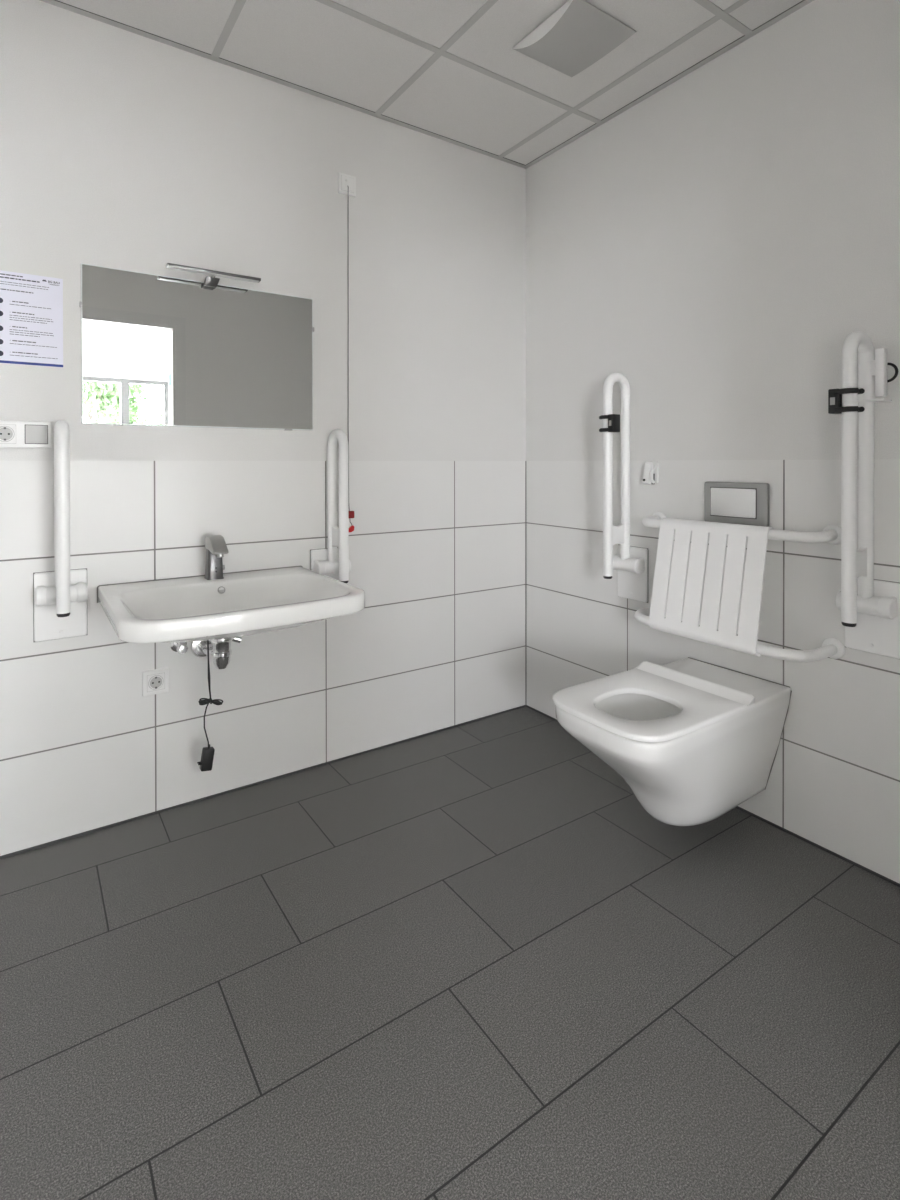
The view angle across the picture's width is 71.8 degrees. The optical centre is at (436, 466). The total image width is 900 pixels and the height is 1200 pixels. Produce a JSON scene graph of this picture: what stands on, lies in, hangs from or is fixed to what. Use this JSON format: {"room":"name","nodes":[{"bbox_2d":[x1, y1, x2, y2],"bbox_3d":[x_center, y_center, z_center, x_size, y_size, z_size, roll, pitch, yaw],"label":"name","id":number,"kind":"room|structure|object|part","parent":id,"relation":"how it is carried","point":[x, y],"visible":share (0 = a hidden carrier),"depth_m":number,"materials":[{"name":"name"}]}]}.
{"room":"public restroom","nodes":[
{"label":"public restroom","id":0,"kind":"room"},
{"bbox_2d":[0,0,525,855],"bbox_3d":[-0.687,-0.181,2.286,2.570,2.641,0.152,0,0,-34],"label":"wall","id":1,"kind":"structure","parent":0,"point":[120,148],"depth_m":2.22,"materials":[{"name":"paint"}]},
{"bbox_2d":[0,420,51,447],"bbox_3d":[-1.224,-0.096,1.832,0.152,0.079,0.013,0,0,-34],"label":"outlet","id":2,"kind":"object","parent":1,"relation":"attached to","point":[13,434],"visible":1,"depth_m":1.84,"materials":[{"name":"white plastic"}]},
{"bbox_3d":[-1.257,-0.096,1.810,0.053,0.055,0.005,0,0,-34],"label":"plate","id":3,"kind":"part","parent":2,"relation":"part of","materials":[{"name":"white plastic"}]},
{"bbox_2d":[0,270,62,367],"bbox_3d":[-1.226,-0.437,1.836,0.210,0.270,0.001,0,0,-34],"label":"notice","id":4,"kind":"object","parent":1,"relation":"attached to","point":[31,306],"visible":1,"depth_m":1.85,"materials":[{"name":"white paper"}]},
{"bbox_2d":[33,420,87,641],"bbox_3d":[-1.100,0.194,1.824,0.141,0.660,0.164,0,0,-34],"label":"grab rail","id":5,"kind":"object","parent":1,"relation":"attached to","point":[60,595],"visible":1,"depth_m":1.82,"materials":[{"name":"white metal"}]},
{"bbox_3d":[-1.142,0.420,1.889,0.138,0.205,0.010,0,0,-34],"label":"wall plate","id":6,"kind":"part","parent":5,"relation":"part of","materials":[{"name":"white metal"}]},
{"bbox_2d":[142,667,168,696],"bbox_3d":[-0.920,0.706,2.038,0.081,0.081,0.013,0,0,-34],"label":"wall socket","id":7,"kind":"object","parent":1,"relation":"attached to","point":[156,681],"visible":1,"depth_m":2.03,"materials":[{"name":"white plastic"}]},
{"bbox_3d":[-0.920,0.706,2.038,0.053,0.053,0.005,0,0,-34],"label":"plate","id":8,"kind":"part","parent":7,"relation":"part of","materials":[{"name":"white plastic"}]},
{"bbox_2d":[170,642,187,654],"bbox_3d":[-0.844,0.547,2.051,0.052,0.144,0.074,0,0,-34],"label":"angle valve","id":9,"kind":"object","parent":1,"relation":"attached to","point":[181,648],"visible":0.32,"depth_m":2.03,"materials":[{"name":"silver metal"}]},
{"bbox_3d":[-0.831,0.596,2.031,0.034,0.034,0.024,0,0,-34],"label":"valve knob","id":10,"kind":"part","parent":9,"relation":"part of","materials":[{"name":"silver metal"}]},
{"bbox_2d":[79,263,313,430],"bbox_3d":[-0.780,-0.380,2.126,0.766,0.497,0.014,0,0,-34],"label":"wall mirror","id":11,"kind":"object","parent":1,"relation":"attached to","point":[157,350],"visible":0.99,"depth_m":2.09,"materials":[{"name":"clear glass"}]},
{"bbox_2d":[166,263,260,287],"bbox_3d":[-0.753,-0.629,2.088,0.300,0.036,0.096,0,0,-34],"label":"lamp","id":12,"kind":"object","parent":11,"relation":"attached to","point":[211,281],"visible":1,"depth_m":2.07,"materials":[{"name":"silver metal"}]},
{"bbox_2d":[168,266,258,282],"bbox_3d":[-0.734,-0.637,2.060,0.288,0.002,0.022,0,0,-34],"label":"diffuser","id":13,"kind":"object","parent":12,"relation":"attached to","point":[213,273],"depth_m":2.05,"materials":[{"name":"white plastic"}]},
{"bbox_2d":[97,566,364,642],"bbox_3d":[-0.616,0.427,1.886,0.679,0.112,0.602,0,0,-34],"label":"washbasin","id":14,"kind":"object","parent":1,"relation":"attached to","point":[251,602],"visible":0.98,"depth_m":1.88,"materials":[{"name":"ceramic"}]},
{"bbox_2d":[197,640,222,770],"bbox_3d":[-0.712,0.730,1.980,0.081,0.494,0.092,0,0,-34],"label":"power adapter","id":15,"kind":"object","parent":14,"relation":"hanging from","point":[207,756],"visible":0.99,"depth_m":1.99,"materials":[{"name":"black plastic"}]},
{"bbox_2d":[190,636,241,668],"bbox_3d":[-0.729,0.570,2.069,0.108,0.178,0.192,0,0,-43],"label":"trap","id":16,"kind":"object","parent":14,"relation":"attached to","point":[220,650],"visible":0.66,"depth_m":2.01,"materials":[{"name":"silver metal"}]},
{"bbox_2d":[204,535,228,579],"bbox_3d":[-0.725,0.302,2.057,0.060,0.144,0.123,0,0,-34],"label":"tap","id":17,"kind":"object","parent":14,"relation":"on","point":[215,545],"visible":1,"depth_m":2.05,"materials":[{"name":"silver metal"}]},
{"bbox_2d":[0,705,525,858],"bbox_3d":[-0.583,1.136,2.272,2.416,0.008,0.006,0,0,-34],"label":"trim","id":18,"kind":"structure","parent":1,"relation":"attached to","point":[519,707],"depth_m":2.18,"materials":[{"name":"grey"}]},
{"bbox_2d":[310,429,350,582],"bbox_3d":[-0.372,0.190,2.308,0.141,0.660,0.164,0,0,-34],"label":"grab rail","id":19,"kind":"object","parent":1,"relation":"attached to","point":[333,561],"visible":0.88,"depth_m":2.30,"materials":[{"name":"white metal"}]},
{"bbox_3d":[-0.414,0.416,2.374,0.138,0.205,0.010,0,0,-34],"label":"wall plate","id":20,"kind":"part","parent":19,"relation":"part of","materials":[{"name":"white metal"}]},
{"bbox_2d":[338,172,355,201],"bbox_3d":[-0.350,-1.077,2.405,0.072,0.103,0.019,0,0,-34],"label":"switch","id":21,"kind":"object","parent":1,"relation":"attached to","point":[346,184],"depth_m":2.41,"materials":[{"name":"white plastic"}]},
{"bbox_2d":[348,271,348,403],"bbox_3d":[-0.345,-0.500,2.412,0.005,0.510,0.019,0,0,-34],"label":"cord","id":22,"kind":"object","parent":1,"relation":"attached to","point":[348,271],"depth_m":2.41,"materials":[{"name":"fabric"}]},
{"bbox_3d":[-0.336,-0.426,2.415,0.020,1.327,0.006,0,0,-34],"label":"pull cord","id":23,"kind":"part","parent":22,"relation":"part of","materials":[{"name":"fabric"}]},
{"bbox_2d":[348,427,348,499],"bbox_3d":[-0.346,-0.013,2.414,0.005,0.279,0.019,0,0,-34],"label":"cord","id":24,"kind":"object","parent":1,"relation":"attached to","point":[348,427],"depth_m":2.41,"materials":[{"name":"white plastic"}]},
{"bbox_2d":[349,508,353,531],"bbox_3d":[-0.335,0.207,2.422,0.017,0.090,0.019,0,0,-34],"label":"handle","id":25,"kind":"object","parent":1,"relation":"attached to","point":[351,513],"depth_m":2.42,"materials":[{"name":"red plastic"}]},
{"bbox_2d":[40,0,813,168],"bbox_3d":[0.080,-1.444,1.259,2.720,0.103,2.700,0,0,-34],"label":"ceiling","id":26,"kind":"structure","parent":0,"point":[450,71],"depth_m":2.10,"materials":[{"name":"grey"}]},
{"bbox_2d":[512,0,635,76],"bbox_3d":[0.448,-1.377,2.032,0.278,0.049,0.282,0,0,-34],"label":"ceiling vent","id":27,"kind":"object","parent":26,"relation":"in","point":[578,34],"visible":1,"depth_m":1.99,"materials":[{"name":"grey"}]},
{"bbox_2d":[0,707,899,1199],"bbox_3d":[0.042,1.205,1.338,2.720,0.120,2.550,0,0,-34],"label":"floor","id":28,"kind":"structure","parent":0,"point":[468,961],"depth_m":1.34,"materials":[{"name":"tile"}]},
{"bbox_2d":[526,0,899,883],"bbox_3d":[1.150,-0.181,1.979,0.152,2.641,2.700,0,0,-34],"label":"wall","id":29,"kind":"structure","parent":0,"point":[716,244],"depth_m":2.05,"materials":[{"name":"tile"}]},
{"bbox_2d":[525,461,526,704],"bbox_3d":[0.424,0.554,2.938,0.006,1.162,0.006,0,0,-34],"label":"trim","id":30,"kind":"structure","parent":29,"relation":"attached to","point":[525,461],"depth_m":2.94,"materials":[{"name":"grey plastic"}]},
{"bbox_2d":[603,373,647,602],"bbox_3d":[0.699,0.080,2.374,0.164,0.876,0.141,0,0,-34],"label":"grab rail","id":31,"kind":"object","parent":29,"relation":"attached to","point":[631,562],"visible":1,"depth_m":2.37,"materials":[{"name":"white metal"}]},
{"bbox_2d":[599,414,619,431],"bbox_3d":[0.649,-0.162,2.330,0.063,0.066,0.073,0,0,-34],"label":"clamp","id":32,"kind":"object","parent":31,"relation":"attached to","point":[613,419],"visible":0.94,"depth_m":2.30,"materials":[{"name":"black plastic"}]},
{"bbox_3d":[0.763,0.414,2.419,0.010,0.205,0.138,0,0,-34],"label":"wall plate","id":33,"kind":"part","parent":31,"relation":"part of","materials":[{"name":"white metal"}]},
{"bbox_2d":[642,461,658,484],"bbox_3d":[0.802,0.024,2.334,0.036,0.088,0.052,0,0,-34],"label":"wall hook","id":34,"kind":"object","parent":29,"relation":"attached to","point":[651,469],"visible":1,"depth_m":2.33,"materials":[{"name":"white plastic"}]},
{"bbox_3d":[0.810,0.028,2.320,0.033,0.068,0.012,0,0,-34],"label":"arm","id":35,"kind":"part","parent":34,"relation":"part of","materials":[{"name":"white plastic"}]},
{"bbox_2d":[552,657,791,825],"bbox_3d":[0.704,0.846,1.861,0.732,0.402,0.394,0,0,-34],"label":"toilet","id":36,"kind":"object","parent":29,"relation":"attached to","point":[693,740],"visible":1,"depth_m":1.76,"materials":[{"name":"ceramic"}]},
{"bbox_3d":[0.598,0.671,1.780,0.467,0.016,0.380,0,0,-34],"label":"toilet seat","id":37,"kind":"part","parent":36,"relation":"part of","materials":[{"name":"white plastic"}]},
{"bbox_2d":[526,705,899,886],"bbox_3d":[1.090,1.136,1.943,0.006,0.008,2.396,0,0,-34],"label":"trim","id":38,"kind":"structure","parent":29,"relation":"attached to","point":[544,714],"depth_m":1.88,"materials":[{"name":"grey"}]},
{"bbox_2d":[704,481,768,526],"bbox_3d":[0.994,0.122,2.067,0.014,0.141,0.222,0,0,-34],"label":"flush plate","id":39,"kind":"object","parent":29,"relation":"attached to","point":[744,503],"visible":0.92,"depth_m":2.06,"materials":[{"name":"grey plastic"}]},
{"bbox_2d":[634,511,844,661],"bbox_3d":[0.919,0.365,2.018,0.195,0.393,0.659,0,0,-34],"label":"backrest","id":40,"kind":"object","parent":29,"relation":"attached to","point":[653,616],"visible":0.98,"depth_m":1.95,"materials":[{"name":"white plastic"}]},
{"bbox_3d":[0.875,0.369,2.003,0.107,0.378,0.374,0,0,-34],"label":"slatted panel","id":41,"kind":"part","parent":40,"relation":"part of","materials":[{"name":"white plastic"}]},
{"bbox_3d":[0.921,0.534,2.020,0.187,0.035,0.631,0,0,-34],"label":"rail","id":42,"kind":"part","parent":40,"relation":"part of","materials":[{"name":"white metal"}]},
{"bbox_3d":[0.947,0.200,2.035,0.124,0.035,0.631,0,0,-34],"label":"rail","id":43,"kind":"part","parent":40,"relation":"part of","materials":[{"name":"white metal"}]},
{"bbox_2d":[836,331,899,658],"bbox_3d":[1.154,0.078,1.691,0.164,0.888,0.141,0,0,-34],"label":"grab rail","id":44,"kind":"object","parent":29,"relation":"attached to","point":[869,607],"visible":0.98,"depth_m":1.68,"materials":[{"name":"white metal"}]},
{"bbox_2d":[828,388,864,413],"bbox_3d":[1.096,-0.176,1.660,0.063,0.066,0.073,0,0,-34],"label":"clamp","id":45,"kind":"object","parent":44,"relation":"attached to","point":[834,395],"visible":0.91,"depth_m":1.65,"materials":[{"name":"black plastic"}]},
{"bbox_3d":[1.218,0.418,1.735,0.010,0.205,0.138,0,0,-34],"label":"wall plate","id":46,"kind":"part","parent":44,"relation":"part of","materials":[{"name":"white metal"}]},
{"bbox_2d":[858,348,897,402],"bbox_3d":[1.194,-0.247,1.686,0.054,0.140,0.097,0,0,-34],"label":"holder","id":47,"kind":"object","parent":44,"relation":"attached to","point":[872,366],"visible":0.92,"depth_m":1.68,"materials":[{"name":"white plastic"}]},
{"bbox_3d":[1.192,-0.252,1.664,0.026,0.128,0.021,0,0,-34],"label":"plate","id":48,"kind":"part","parent":47,"relation":"part of","materials":[{"name":"white plastic"}]}
]}

